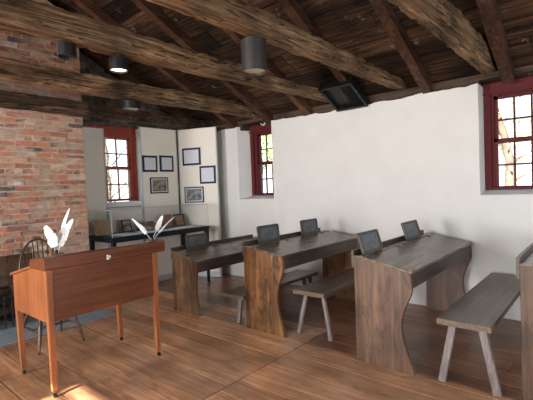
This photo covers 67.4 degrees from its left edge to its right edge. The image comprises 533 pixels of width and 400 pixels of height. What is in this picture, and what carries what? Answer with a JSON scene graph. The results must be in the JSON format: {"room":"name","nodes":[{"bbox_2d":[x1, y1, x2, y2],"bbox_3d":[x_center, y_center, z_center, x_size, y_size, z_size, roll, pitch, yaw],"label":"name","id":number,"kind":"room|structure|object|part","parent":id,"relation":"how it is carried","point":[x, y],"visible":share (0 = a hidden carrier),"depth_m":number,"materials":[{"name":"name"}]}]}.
{"room":"old schoolhouse classroom","nodes":[
{"label":"old schoolhouse classroom","id":0,"kind":"room"},
{"bbox_2d":[79,51,186,245],"bbox_3d":[-4.265,-1.071,4.642,0.405,5.200,9.200,-1,2,41],"label":"wall","id":1,"kind":"structure","parent":0,"point":[87,65],"depth_m":6.43,"materials":[{"name":"white painted plaster"}]},
{"bbox_2d":[85,124,138,201],"bbox_3d":[-2.515,-0.586,6.521,0.145,1.215,0.880,-1,2,41],"label":"window","id":2,"kind":"structure","parent":1,"relation":"in","point":[110,132],"depth_m":6.68,"materials":[{"name":"red paint"}]},
{"bbox_3d":[-2.553,-0.761,6.536,0.030,0.532,0.670,-1,2,41],"label":"sash","id":3,"kind":"part","parent":2,"relation":"part of","materials":[{"name":"red paint"}]},
{"bbox_3d":[-2.511,-0.267,6.531,0.030,0.562,0.670,-1,2,41],"label":"sash","id":4,"kind":"part","parent":2,"relation":"part of","materials":[{"name":"red paint"}]},
{"bbox_3d":[-2.529,-0.514,6.538,0.080,1.028,0.740,-1,2,41],"label":"casing","id":5,"kind":"part","parent":2,"relation":"part of","materials":[{"name":"red paint"}]},
{"bbox_2d":[107,129,141,207],"bbox_3d":[-2.355,-0.536,6.403,0.300,1.280,0.845,-1,2,41],"label":"trim","id":6,"kind":"structure","parent":1,"relation":"attached to","point":[124,203],"depth_m":6.75,"materials":[{"name":"red paint"},{"name":"wood"}]},
{"bbox_2d":[0,274,522,399],"bbox_3d":[-0.572,1.538,1.575,9.950,0.120,9.300,-1,2,41],"label":"floor","id":7,"kind":"structure","parent":0,"point":[210,355],"depth_m":3.53,"materials":[{"name":"brown wood"}]},
{"bbox_2d":[0,0,88,311],"bbox_3d":[-3.566,-0.793,4.485,0.854,4.609,2.654,-1,2,41],"label":"brick chimney","id":8,"kind":"object","parent":7,"relation":"on","point":[42,158],"visible":0.65,"depth_m":4.83,"materials":[{"name":"brick"}]},
{"bbox_2d":[19,238,84,354],"bbox_3d":[-2.245,0.937,4.118,0.566,1.065,0.448,-1,2,41],"label":"chair","id":9,"kind":"object","parent":7,"relation":"on","point":[40,324],"visible":0.43,"depth_m":4.11,"materials":[{"name":"brown wood"}]},
{"bbox_3d":[-2.493,1.261,4.123,0.199,0.438,0.040,-2,2,13],"label":"leg","id":10,"kind":"part","parent":9,"relation":"part of","materials":[{"name":"brown wood"}]},
{"bbox_3d":[-2.186,1.256,3.861,0.040,0.436,0.173,-3,2,-16],"label":"leg","id":11,"kind":"part","parent":9,"relation":"part of","materials":[{"name":"brown wood"}]},
{"bbox_3d":[-1.963,1.240,4.122,0.173,0.436,0.040,-2,2,7],"label":"leg","id":12,"kind":"part","parent":9,"relation":"part of","materials":[{"name":"brown wood"}]},
{"bbox_2d":[0,309,115,346],"bbox_3d":[-3.181,1.491,4.401,1.210,0.012,2.600,-1,2,41],"label":"hearth slab","id":13,"kind":"object","parent":7,"relation":"on","point":[8,335],"visible":0.29,"depth_m":4.64,"materials":[{"name":"grey stone"}]},
{"bbox_2d":[0,286,15,327],"bbox_3d":[-3.190,1.250,4.525,0.344,0.463,0.640,-1,2,41],"label":"grate","id":14,"kind":"object","parent":13,"relation":"on","point":[7,310],"visible":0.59,"depth_m":4.62,"materials":[{"name":"black metal"}]},
{"bbox_2d":[10,240,164,397],"bbox_3d":[-1.553,0.929,3.567,0.778,1.056,1.045,-1,2,41],"label":"desk","id":15,"kind":"object","parent":7,"relation":"on","point":[52,289],"visible":1,"depth_m":3.23,"materials":[{"name":"orange wood"}]},
{"bbox_3d":[-1.691,0.552,3.626,0.500,0.132,0.980,-1,2,41],"label":"writing lid","id":16,"kind":"part","parent":15,"relation":"part of","materials":[{"name":"orange wood"}]},
{"bbox_3d":[-2.100,1.161,3.419,0.076,0.557,0.050,-1,2,41],"label":"leg","id":17,"kind":"part","parent":15,"relation":"part of","materials":[{"name":"orange wood"}]},
{"bbox_3d":[-1.896,0.729,3.200,0.680,0.405,0.022,-1,2,41],"label":"panel","id":18,"kind":"part","parent":15,"relation":"part of","materials":[{"name":"orange wood"}]},
{"bbox_3d":[-1.610,0.969,2.985,0.050,0.925,0.050,-1,2,41],"label":"leg","id":19,"kind":"part","parent":15,"relation":"part of","materials":[{"name":"orange wood"}]},
{"bbox_2d":[49,250,63,255],"bbox_3d":[-1.641,0.410,3.119,0.060,0.040,0.090,-1,2,41],"label":"stand","id":20,"kind":"object","parent":15,"relation":"on","point":[54,251],"visible":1,"depth_m":3.10,"materials":[{"name":"brown wood"}]},
{"bbox_2d":[43,225,57,248],"bbox_3d":[-1.675,0.304,3.101,0.102,0.222,0.031,-2,2,-3],"label":"pen","id":21,"kind":"object","parent":20,"relation":"in","point":[52,240],"visible":0.99,"depth_m":3.10,"materials":[{"name":"white"}]},
{"bbox_2d":[57,208,69,249],"bbox_3d":[-1.622,0.239,3.178,0.042,0.345,0.128,-1,2,37],"label":"pen","id":22,"kind":"object","parent":20,"relation":"in","point":[67,213],"visible":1,"depth_m":3.19,"materials":[{"name":"white"}]},
{"bbox_2d":[58,219,73,252],"bbox_3d":[-1.587,0.281,3.160,0.123,0.259,0.049,-3,2,-24],"label":"pen","id":23,"kind":"object","parent":20,"relation":"in","point":[63,236],"visible":1,"depth_m":3.15,"materials":[{"name":"white"}]},
{"bbox_3d":[-1.324,0.685,3.320,0.037,0.410,0.860,-1,2,41],"label":"panel","id":24,"kind":"part","parent":15,"relation":"part of","materials":[{"name":"orange wood"}]},
{"bbox_3d":[-1.517,1.118,4.106,0.067,0.557,0.050,-1,2,41],"label":"leg","id":25,"kind":"part","parent":15,"relation":"part of","materials":[{"name":"orange wood"}]},
{"bbox_3d":[-1.020,0.926,3.671,0.052,0.925,0.050,-1,2,41],"label":"leg","id":26,"kind":"part","parent":15,"relation":"part of","materials":[{"name":"orange wood"}]},
{"bbox_3d":[-1.074,0.370,3.738,0.060,0.035,0.090,-10,-4,41],"label":"stand","id":27,"kind":"object","parent":15,"relation":"on","visible":0},
{"bbox_2d":[132,218,149,237],"bbox_3d":[-1.150,0.269,3.676,0.172,0.220,0.043,-3,2,-34],"label":"pen","id":28,"kind":"object","parent":27,"relation":"in","point":[140,226],"visible":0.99,"depth_m":3.67,"materials":[{"name":"white"}]},
{"bbox_2d":[153,215,162,237],"bbox_3d":[-1.034,0.259,3.783,0.120,0.225,0.045,-3,2,-31],"label":"pen","id":29,"kind":"object","parent":27,"relation":"in","point":[158,225],"visible":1,"depth_m":3.79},
{"bbox_2d":[154,217,173,238],"bbox_3d":[-0.985,0.267,3.833,0.231,0.203,0.032,-4,2,-40],"label":"pen","id":30,"kind":"object","parent":27,"relation":"in","point":[163,227],"visible":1,"depth_m":3.83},
{"bbox_2d":[83,127,109,250],"bbox_3d":[-2.615,0.179,5.898,0.045,2.498,0.532,-1,2,45],"label":"screen","id":31,"kind":"object","parent":7,"relation":"on","point":[94,149],"visible":0.34,"depth_m":5.95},
{"bbox_2d":[108,206,143,247],"bbox_3d":[-2.204,0.756,6.326,0.045,1.288,0.580,-1,2,42],"label":"screen","id":32,"kind":"object","parent":7,"relation":"on","point":[136,214],"visible":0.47,"depth_m":6.28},
{"bbox_2d":[89,225,209,281],"bbox_3d":[-1.734,0.928,6.174,0.690,0.919,1.705,-1,2,41],"label":"display table","id":33,"kind":"object","parent":7,"relation":"on","point":[92,238],"visible":0.56,"depth_m":5.78,"materials":[{"name":"black paint"}]},
{"bbox_3d":[-2.493,0.987,5.757,0.055,0.884,0.055,-1,2,41],"label":"leg","id":34,"kind":"part","parent":33,"relation":"part of","materials":[{"name":"black paint"}]},
{"bbox_2d":[92,220,111,235],"bbox_3d":[-2.373,0.400,5.750,0.112,0.210,0.240,-1,2,41],"label":"framed photograph","id":35,"kind":"object","parent":33,"relation":"on","point":[102,227],"visible":0.99,"depth_m":5.73},
{"bbox_2d":[94,221,109,233],"bbox_3d":[-2.361,0.400,5.739,0.062,0.174,0.204,-1,2,41],"label":"picture","id":36,"kind":"object","parent":35,"relation":"attached to","point":[100,227],"depth_m":5.73},
{"bbox_3d":[-2.030,0.981,5.360,0.055,0.884,0.055,-1,2,41],"label":"leg","id":37,"kind":"part","parent":33,"relation":"part of","materials":[{"name":"black paint"}]},
{"bbox_2d":[120,219,132,232],"bbox_3d":[-2.137,0.392,6.065,0.106,0.188,0.170,-1,2,32],"label":"framed photograph","id":38,"kind":"object","parent":33,"relation":"on","point":[126,225],"visible":1,"depth_m":6.05,"materials":[{"name":"black metal"}]},
{"bbox_2d":[122,221,130,230],"bbox_3d":[-2.119,0.392,6.054,0.047,0.151,0.134,-1,2,32],"label":"picture","id":39,"kind":"object","parent":38,"relation":"attached to","point":[126,225],"depth_m":6.05},
{"bbox_2d":[110,232,142,235],"bbox_3d":[-2.028,0.490,5.723,0.400,0.002,0.340,-1,2,37],"label":"paper sheet","id":40,"kind":"object","parent":33,"relation":"on","point":[126,233],"visible":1,"depth_m":5.72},
{"bbox_2d":[87,204,208,237],"bbox_3d":[-1.761,0.287,6.153,0.672,0.363,1.683,-1,2,41],"label":"glass case","id":41,"kind":"object","parent":33,"relation":"on","point":[182,204],"visible":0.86,"depth_m":5.73,"materials":[{"name":"glass"}]},
{"bbox_2d":[137,221,160,230],"bbox_3d":[-1.829,0.403,6.233,0.220,0.128,0.300,-1,2,41],"label":"open book","id":42,"kind":"object","parent":33,"relation":"on","point":[150,225],"visible":0.56,"depth_m":6.20,"materials":[{"name":"brown"}]},
{"bbox_2d":[136,230,166,232],"bbox_3d":[-1.753,0.471,6.013,0.380,0.002,0.360,-1,2,43],"label":"paper sheet","id":43,"kind":"object","parent":33,"relation":"on","point":[150,231],"visible":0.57,"depth_m":5.98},
{"bbox_2d":[160,214,171,227],"bbox_3d":[-1.679,0.346,6.601,0.106,0.210,0.200,-1,2,41],"label":"book","id":44,"kind":"object","parent":33,"relation":"on","point":[166,218],"visible":0.81,"depth_m":6.59,"materials":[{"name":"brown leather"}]},
{"bbox_2d":[162,215,170,225],"bbox_3d":[-1.654,0.346,6.580,0.030,0.174,0.164,-1,2,41],"label":"picture","id":45,"kind":"object","parent":44,"relation":"attached to","point":[166,218],"depth_m":6.59,"materials":[{"name":"brown paper"}]},
{"bbox_2d":[173,214,185,225],"bbox_3d":[-1.493,0.339,6.807,0.190,0.203,0.112,-4,2,-41],"label":"framed photograph","id":46,"kind":"object","parent":33,"relation":"on","point":[179,220],"visible":1,"depth_m":6.79,"materials":[{"name":"brown paper"}]},
{"bbox_2d":[174,215,183,224],"bbox_3d":[-1.485,0.339,6.798,0.154,0.166,0.068,-4,2,-41],"label":"picture","id":47,"kind":"object","parent":46,"relation":"attached to","point":[178,219],"depth_m":6.79,"materials":[{"name":"brown paper"}]},
{"bbox_3d":[-1.433,0.910,6.993,0.055,0.884,0.055,-1,2,41],"label":"leg","id":48,"kind":"part","parent":33,"relation":"part of","materials":[{"name":"black paint"}]},
{"bbox_2d":[174,225,198,228],"bbox_3d":[-1.308,0.439,6.487,0.300,0.002,0.440,-1,2,39],"label":"paper sheet","id":49,"kind":"object","parent":33,"relation":"on","point":[190,226],"visible":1,"depth_m":6.46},
{"bbox_3d":[-0.970,0.903,6.596,0.055,0.884,0.055,-1,2,41],"label":"leg","id":50,"kind":"part","parent":33,"relation":"part of","materials":[{"name":"black paint"}]},
{"bbox_2d":[138,127,180,281],"bbox_3d":[-1.788,0.080,6.788,0.045,2.578,0.705,-1,2,42],"label":"screen","id":51,"kind":"object","parent":7,"relation":"on","point":[152,141],"visible":0.66,"depth_m":6.77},
{"bbox_2d":[142,155,157,171],"bbox_3d":[-1.927,-0.599,6.606,0.017,0.270,0.275,-1,2,42],"label":"framed picture","id":52,"kind":"object","parent":51,"relation":"attached to","point":[149,163],"visible":1,"depth_m":6.59},
{"bbox_2d":[150,177,168,193],"bbox_3d":[-1.805,-0.247,6.735,0.017,0.270,0.345,-1,2,42],"label":"framed picture","id":53,"kind":"object","parent":51,"relation":"attached to","point":[157,184],"visible":1,"depth_m":6.72},
{"bbox_2d":[152,179,166,191],"bbox_3d":[-1.800,-0.247,6.730,0.003,0.202,0.277,-1,2,42],"label":"photograph","id":54,"kind":"object","parent":53,"relation":"attached to","point":[157,184],"depth_m":6.73},
{"bbox_2d":[159,155,173,171],"bbox_3d":[-1.711,-0.622,6.844,0.018,0.275,0.270,-1,2,42],"label":"framed picture","id":55,"kind":"object","parent":51,"relation":"attached to","point":[166,162],"visible":1,"depth_m":6.83},
{"bbox_2d":[177,127,222,276],"bbox_3d":[-1.158,0.051,6.951,0.733,2.578,0.045,-2,2,18],"label":"screen","id":56,"kind":"object","parent":7,"relation":"on","point":[204,138],"visible":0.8,"depth_m":6.90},
{"bbox_2d":[182,147,200,166],"bbox_3d":[-1.302,-0.735,6.937,0.350,0.335,0.019,-2,2,18],"label":"framed picture","id":57,"kind":"object","parent":56,"relation":"attached to","point":[190,156],"visible":1,"depth_m":6.93},
{"bbox_2d":[184,186,203,204],"bbox_3d":[-1.258,-0.074,6.950,0.370,0.310,0.019,-2,2,18],"label":"framed picture","id":58,"kind":"object","parent":56,"relation":"attached to","point":[194,195],"visible":0.99,"depth_m":6.94},
{"bbox_2d":[186,188,201,200],"bbox_3d":[-1.260,-0.091,6.943,0.302,0.207,0.003,-2,2,18],"label":"photograph","id":59,"kind":"object","parent":58,"relation":"attached to","point":[191,194],"depth_m":6.94},
{"bbox_2d":[199,165,215,183],"bbox_3d":[-1.009,-0.434,6.856,0.300,0.305,0.017,-2,2,18],"label":"framed picture","id":60,"kind":"object","parent":56,"relation":"attached to","point":[207,173],"visible":1,"depth_m":6.85},
{"bbox_2d":[170,234,280,315],"bbox_3d":[-0.496,0.963,5.528,0.514,0.792,1.614,-1,2,41],"label":"school desk","id":61,"kind":"object","parent":7,"relation":"on","point":[186,263],"visible":0.56,"depth_m":5.00,"materials":[{"name":"brown wood"}]},
{"bbox_3d":[-0.997,1.023,4.935,0.480,0.745,0.035,-1,2,41],"label":"panel","id":62,"kind":"part","parent":61,"relation":"part of","materials":[{"name":"brown wood"}]},
{"bbox_2d":[185,233,208,248],"bbox_3d":[-0.917,0.538,5.302,0.048,0.176,0.360,-1,2,41],"label":"writing slate","id":63,"kind":"object","parent":61,"relation":"on","point":[195,240],"visible":1,"depth_m":5.29,"materials":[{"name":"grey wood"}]},
{"bbox_3d":[-0.917,0.538,5.302,0.024,0.122,0.308,-1,2,41],"label":"slate panel","id":64,"kind":"part","parent":63,"relation":"part of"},
{"bbox_3d":[-0.725,0.682,5.172,0.392,0.100,0.804,-1,2,41],"label":"desk lid","id":65,"kind":"part","parent":61,"relation":"part of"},
{"bbox_3d":[-0.713,0.642,5.657,0.022,0.142,1.534,-1,2,41],"label":"rail","id":66,"kind":"part","parent":61,"relation":"part of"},
{"bbox_3d":[-0.198,0.643,5.787,0.392,0.100,0.804,-1,2,41],"label":"desk lid","id":67,"kind":"part","parent":61,"relation":"part of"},
{"bbox_2d":[221,269,317,324],"bbox_3d":[0.097,1.185,5.014,0.345,0.337,1.480,-1,2,41],"label":"bench","id":68,"kind":"object","parent":7,"relation":"on","point":[297,275],"visible":0.62,"depth_m":4.91,"materials":[{"name":"wood"}]},
{"bbox_3d":[-0.297,1.234,4.507,0.045,0.296,0.080,-1,2,41],"label":"leg","id":69,"kind":"part","parent":68,"relation":"part of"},
{"bbox_3d":[0.091,1.036,5.009,0.345,0.040,1.480,-1,2,41],"label":"seat","id":70,"kind":"part","parent":68,"relation":"part of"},
{"bbox_2d":[242,228,357,337],"bbox_3d":[0.475,0.878,4.749,0.564,0.932,1.604,-1,2,41],"label":"school desk","id":71,"kind":"object","parent":7,"relation":"on","point":[265,263],"visible":0.81,"depth_m":4.26,"materials":[{"name":"brown wood"}]},
{"bbox_3d":[-0.022,0.938,4.161,0.530,0.885,0.035,-1,2,41],"label":"panel","id":72,"kind":"part","parent":71,"relation":"part of","materials":[{"name":"brown wood"}]},
{"bbox_2d":[256,224,279,242],"bbox_3d":[0.024,0.376,4.525,0.045,0.191,0.360,-1,2,41],"label":"writing slate","id":73,"kind":"object","parent":71,"relation":"on","point":[265,233],"visible":1,"depth_m":4.51,"materials":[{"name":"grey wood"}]},
{"bbox_3d":[0.024,0.376,4.525,0.022,0.138,0.308,-1,2,41],"label":"slate panel","id":74,"kind":"part","parent":73,"relation":"part of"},
{"bbox_3d":[0.236,0.487,4.893,0.022,0.142,1.525,-1,2,41],"label":"rail","id":75,"kind":"part","parent":71,"relation":"part of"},
{"bbox_3d":[0.245,0.516,4.393,0.442,0.081,0.799,-1,2,41],"label":"desk lid","id":76,"kind":"part","parent":71,"relation":"part of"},
{"bbox_2d":[300,218,317,234],"bbox_3d":[0.551,0.340,5.139,0.044,0.186,0.360,-1,2,41],"label":"writing slate","id":77,"kind":"object","parent":71,"relation":"on","point":[308,226],"visible":0.98,"depth_m":5.12,"materials":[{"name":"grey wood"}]},
{"bbox_3d":[0.551,0.340,5.139,0.022,0.133,0.308,-1,2,41],"label":"slate panel","id":78,"kind":"part","parent":77,"relation":"part of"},
{"bbox_3d":[0.769,0.477,5.004,0.442,0.081,0.799,-1,2,41],"label":"desk lid","id":79,"kind":"part","parent":71,"relation":"part of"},
{"bbox_3d":[0.982,0.865,5.333,0.530,0.885,0.035,-1,2,41],"label":"panel","id":80,"kind":"part","parent":71,"relation":"part of","materials":[{"name":"brown wood"}]},
{"bbox_2d":[293,267,354,340],"bbox_3d":[0.927,1.100,4.515,0.420,0.474,1.550,-1,2,41],"label":"bench","id":81,"kind":"object","parent":7,"relation":"on","point":[324,288],"visible":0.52,"depth_m":4.08,"materials":[{"name":"wood"}]},
{"bbox_3d":[0.374,1.154,4.098,0.137,0.431,0.051,-2,2,14],"label":"leg","id":82,"kind":"part","parent":81,"relation":"part of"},
{"bbox_3d":[0.911,0.886,4.516,0.365,0.045,1.550,-1,2,41],"label":"seat","id":83,"kind":"part","parent":81,"relation":"part of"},
{"bbox_3d":[0.592,1.151,3.912,0.051,0.433,0.154,-3,2,-27],"label":"leg","id":84,"kind":"part","parent":81,"relation":"part of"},
{"bbox_2d":[351,230,471,375],"bbox_3d":[1.512,0.857,3.923,0.524,0.942,1.789,-1,2,41],"label":"school desk","id":85,"kind":"object","parent":7,"relation":"on","point":[385,279],"visible":0.9,"depth_m":3.35,"materials":[{"name":"brown wood"}]},
{"bbox_2d":[356,229,382,254],"bbox_3d":[0.912,0.365,3.513,0.077,0.188,0.370,-1,2,41],"label":"writing slate","id":86,"kind":"object","parent":85,"relation":"on","point":[369,241],"visible":1,"depth_m":3.49,"materials":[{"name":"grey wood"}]},
{"bbox_3d":[0.912,0.365,3.513,0.046,0.134,0.318,-1,2,41],"label":"slate panel","id":87,"kind":"part","parent":86,"relation":"part of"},
{"bbox_3d":[0.955,0.921,3.264,0.490,0.895,0.035,-1,2,41],"label":"panel","id":88,"kind":"part","parent":85,"relation":"part of","materials":[{"name":"brown wood"}]},
{"bbox_3d":[1.286,0.461,4.051,0.022,0.142,1.703,-1,2,41],"label":"rail","id":89,"kind":"part","parent":85,"relation":"part of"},
{"bbox_3d":[1.252,0.502,3.532,0.402,0.100,0.892,-1,2,41],"label":"desk lid","id":90,"kind":"part","parent":85,"relation":"part of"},
{"bbox_2d":[401,220,421,240],"bbox_3d":[1.545,0.318,4.259,0.077,0.188,0.400,-1,2,41],"label":"writing slate","id":91,"kind":"object","parent":85,"relation":"on","point":[411,230],"visible":1,"depth_m":4.24,"materials":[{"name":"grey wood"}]},
{"bbox_3d":[1.545,0.318,4.259,0.046,0.134,0.348,-1,2,41],"label":"slate panel","id":92,"kind":"part","parent":91,"relation":"part of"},
{"bbox_3d":[1.835,0.460,4.213,0.402,0.100,0.892,-1,2,41],"label":"desk lid","id":93,"kind":"part","parent":85,"relation":"part of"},
{"bbox_3d":[2.079,0.839,4.576,0.490,0.895,0.035,-1,2,41],"label":"panel","id":94,"kind":"part","parent":85,"relation":"part of","materials":[{"name":"brown wood"}]},
{"bbox_2d":[436,273,520,396],"bbox_3d":[1.987,1.074,3.506,0.418,0.504,1.800,-1,2,41],"label":"bench","id":95,"kind":"object","parent":7,"relation":"on","point":[482,308],"visible":0.79,"depth_m":3.00,"materials":[{"name":"wood"}]},
{"bbox_3d":[1.357,1.134,2.992,0.150,0.462,0.057,-2,2,11],"label":"leg","id":96,"kind":"part","parent":95,"relation":"part of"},
{"bbox_3d":[1.971,0.844,3.506,0.360,0.045,1.800,-1,2,41],"label":"seat","id":97,"kind":"part","parent":95,"relation":"part of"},
{"bbox_3d":[1.569,1.131,2.810,0.054,0.464,0.166,-3,2,-25],"label":"leg","id":98,"kind":"part","parent":95,"relation":"part of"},
{"bbox_2d":[516,243,532,399],"bbox_3d":[2.448,0.825,3.148,0.554,0.977,1.744,-1,2,41],"label":"school desk","id":99,"kind":"object","parent":7,"relation":"on","point":[524,260],"visible":1,"depth_m":2.64,"materials":[{"name":"brown wood"}]},
{"bbox_3d":[2.210,0.412,3.287,0.022,0.142,1.660,-1,2,41],"label":"rail","id":100,"kind":"part","parent":99,"relation":"part of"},
{"bbox_3d":[1.905,0.889,2.507,0.519,0.930,0.035,-1,2,41],"label":"panel","id":101,"kind":"part","parent":99,"relation":"part of","materials":[{"name":"brown wood"}]},
{"bbox_2d":[261,144,262,192],"bbox_3d":[2.467,0.013,4.836,9.550,2.500,0.258,-1,2,41],"label":"wall","id":102,"kind":"structure","parent":0,"point":[261,144],"depth_m":7.13,"materials":[{"name":"paint"}]},
{"bbox_2d":[47,0,532,128],"bbox_3d":[-0.794,-2.204,1.375,9.950,2.442,9.444,-1,2,41],"label":"ceiling","id":103,"kind":"structure","parent":0,"point":[353,26],"depth_m":4.61,"materials":[{"name":"wood"}]},
{"bbox_2d":[0,90,208,128],"bbox_3d":[-3.414,-1.108,3.889,0.564,0.278,8.730,-1,2,37],"label":"ceiling beam","id":104,"kind":"structure","parent":103,"relation":"attached to","point":[9,100],"depth_m":4.99,"materials":[{"name":"wood"}]},
{"bbox_2d":[0,56,260,118],"bbox_3d":[-2.892,-1.237,3.416,0.310,0.222,8.700,-1,2,41],"label":"ceiling beam","id":105,"kind":"structure","parent":103,"relation":"attached to","point":[14,71],"depth_m":4.61,"materials":[{"name":"wood"}]},
{"bbox_2d":[122,100,140,110],"bbox_3d":[-1.667,-1.188,4.927,0.224,0.145,0.224,-1,2,41],"label":"ceiling light","id":106,"kind":"object","parent":105,"relation":"attached to","point":[127,105],"visible":0.95,"depth_m":4.85,"materials":[{"name":"black metal"}]},
{"bbox_2d":[79,48,193,128],"bbox_3d":[-2.665,-2.249,5.761,0.109,2.323,4.390,-1,2,41],"label":"rafter","id":107,"kind":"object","parent":103,"relation":"attached to","point":[102,59],"depth_m":6.23,"materials":[{"name":"brown wood"}]},
{"bbox_2d":[72,0,237,128],"bbox_3d":[-1.988,-2.258,5.181,0.118,2.323,4.390,-1,2,41],"label":"rafter","id":108,"kind":"object","parent":103,"relation":"attached to","point":[88,6],"depth_m":5.80,"materials":[{"name":"brown wood"}]},
{"bbox_2d":[0,0,327,101],"bbox_3d":[-1.847,-1.266,2.519,0.287,0.241,8.706,-1,2,42],"label":"ceiling beam","id":109,"kind":"structure","parent":103,"relation":"attached to","point":[31,18],"depth_m":3.23,"materials":[{"name":"wood"}]},
{"bbox_2d":[56,41,76,59],"bbox_3d":[-1.510,-1.153,3.020,0.136,0.145,0.138,-1,2,41],"label":"ceiling light","id":110,"kind":"object","parent":109,"relation":"attached to","point":[66,50],"visible":0.96,"depth_m":2.98,"materials":[{"name":"black metal"}]},
{"bbox_2d":[109,54,127,72],"bbox_3d":[-1.221,-1.140,3.295,0.148,0.150,0.148,-1,2,41],"label":"ceiling light","id":111,"kind":"object","parent":109,"relation":"attached to","point":[118,63],"visible":0.97,"depth_m":3.24,"materials":[{"name":"black metal"}]},
{"bbox_2d":[131,0,273,124],"bbox_3d":[-1.400,-2.266,4.676,0.113,2.323,4.390,-1,2,41],"label":"rafter","id":112,"kind":"object","parent":103,"relation":"attached to","point":[150,9],"depth_m":5.06,"materials":[{"name":"brown wood"}]},
{"bbox_2d":[223,29,312,115],"bbox_3d":[-0.828,-2.274,4.186,0.118,2.323,4.390,-1,2,41],"label":"rafter","id":113,"kind":"object","parent":103,"relation":"attached to","point":[300,102],"depth_m":5.29,"materials":[{"name":"brown wood"}]},
{"bbox_2d":[145,0,406,90],"bbox_3d":[-1.078,-1.264,1.860,0.242,0.220,8.702,-1,2,41],"label":"ceiling beam","id":114,"kind":"structure","parent":103,"relation":"attached to","point":[243,18],"depth_m":3.08,"materials":[{"name":"wood"}]},
{"bbox_2d":[241,35,266,75],"bbox_3d":[-0.096,-1.111,3.025,0.192,0.285,0.192,-1,2,41],"label":"ceiling light","id":115,"kind":"object","parent":114,"relation":"hanging from","point":[253,48],"visible":0.94,"depth_m":2.95,"materials":[{"name":"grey metal"}]},
{"bbox_2d":[276,0,350,81],"bbox_3d":[-0.175,-2.283,3.626,0.113,2.323,4.390,-1,2,41],"label":"rafter","id":116,"kind":"object","parent":103,"relation":"attached to","point":[294,11],"depth_m":4.22,"materials":[{"name":"brown wood"}]},
{"bbox_2d":[319,77,368,111],"bbox_3d":[1.006,-1.357,5.173,0.460,0.313,0.492,-1,2,41],"label":"air vent","id":117,"kind":"object","parent":103,"relation":"attached to","point":[345,95],"visible":1,"depth_m":5.15,"materials":[{"name":"black metal"}]},
{"bbox_2d":[369,0,432,93],"bbox_3d":[0.463,-2.292,3.079,0.116,2.323,4.390,-1,2,41],"label":"rafter","id":118,"kind":"object","parent":103,"relation":"attached to","point":[383,9],"depth_m":4.13,"materials":[{"name":"brown wood"}]},
{"bbox_2d":[388,0,496,73],"bbox_3d":[-0.291,-1.281,1.184,0.186,0.230,8.700,-1,2,41],"label":"ceiling beam","id":119,"kind":"structure","parent":103,"relation":"attached to","point":[445,21],"depth_m":3.15,"materials":[{"name":"wood"}]},
{"bbox_2d":[476,0,514,82],"bbox_3d":[1.095,-2.301,2.537,0.133,2.323,4.390,-1,2,41],"label":"rafter","id":120,"kind":"structure","parent":103,"relation":"attached to","point":[488,9],"depth_m":3.77,"materials":[{"name":"brown wood"}]},
{"bbox_2d":[217,83,532,320],"bbox_3d":[2.256,-0.010,4.666,9.450,2.572,0.268,-1,2,41],"label":"wall","id":121,"kind":"structure","parent":0,"point":[381,166],"depth_m":5.09,"materials":[{"name":"white paint"}]},
{"bbox_2d":[249,124,273,194],"bbox_3d":[0.012,-0.710,6.731,0.670,1.255,0.145,-1,2,41],"label":"window","id":122,"kind":"structure","parent":121,"relation":"in","point":[257,131],"depth_m":6.86,"materials":[{"name":"red paint"}]},
{"bbox_3d":[0.034,-0.638,6.747,0.540,1.063,0.080,-1,2,41],"label":"casing","id":123,"kind":"part","parent":122,"relation":"part of","materials":[{"name":"red paint"}]},
{"bbox_3d":[0.057,-0.869,6.732,0.480,0.532,0.030,-1,2,41],"label":"sash","id":124,"kind":"part","parent":122,"relation":"part of","materials":[{"name":"red paint"}]},
{"bbox_3d":[0.057,-0.373,6.724,0.480,0.562,0.030,-1,2,41],"label":"sash","id":125,"kind":"part","parent":122,"relation":"part of","materials":[{"name":"red paint"}]},
{"bbox_2d":[212,65,532,131],"bbox_3d":[2.225,-1.339,4.806,9.850,0.220,0.450,-1,2,41],"label":"trim","id":126,"kind":"structure","parent":121,"relation":"attached to","point":[467,81],"depth_m":4.98,"materials":[{"name":"brown wood"}]},
{"bbox_2d":[483,76,532,189],"bbox_3d":[2.792,-0.749,4.347,0.745,1.255,0.145,-1,2,41],"label":"window","id":127,"kind":"structure","parent":121,"relation":"in","point":[493,92],"depth_m":4.50,"materials":[{"name":"red paint"}]},
{"bbox_3d":[2.808,-0.907,4.372,0.550,0.532,0.030,-1,2,41],"label":"sash","id":128,"kind":"part","parent":127,"relation":"part of","materials":[{"name":"red paint"}]},
{"bbox_3d":[2.808,-0.411,4.364,0.550,0.562,0.030,-1,2,41],"label":"sash","id":129,"kind":"part","parent":127,"relation":"part of","materials":[{"name":"red paint"}]},
{"label":"outside","id":130,"kind":"structure","parent":0,"visible":0},
{"bbox_3d":[9.822,1.185,11.434,80.000,0.200,90.000,-1,2,41],"label":"ground","id":131,"kind":"structure","parent":130,"visible":0},
{"bbox_2d":[105,139,127,201],"bbox_3d":[-6.058,-0.922,16.295,3.920,4.969,5.074,-1,2,41],"label":"tree","id":132,"kind":"object","parent":131,"relation":"on","point":[110,195],"visible":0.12,"depth_m":16.24,"materials":[{"name":"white plant"}]},
{"bbox_2d":[261,134,272,192],"bbox_3d":[-0.382,-1.764,16.290,4.059,6.205,5.221,-2,2,-5],"label":"tree","id":133,"kind":"object","parent":131,"relation":"on","point":[268,136],"visible":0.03,"depth_m":15.74,"materials":[{"name":"green plant"}]},
{"bbox_2d":[498,96,530,170],"bbox_3d":[7.290,-2.108,13.332,5.954,6.472,3.919,-1,2,41],"label":"tree","id":134,"kind":"object","parent":131,"relation":"on","point":[525,102],"visible":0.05,"depth_m":12.40,"materials":[{"name":"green plant"}]},
{"bbox_2d":[498,99,531,185],"bbox_3d":[4.719,-1.163,7.314,2.880,5.161,3.526,-1,2,41],"label":"tree","id":135,"kind":"object","parent":131,"relation":"on","point":[506,149],"visible":0.16,"depth_m":7.38,"materials":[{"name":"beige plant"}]}
]}

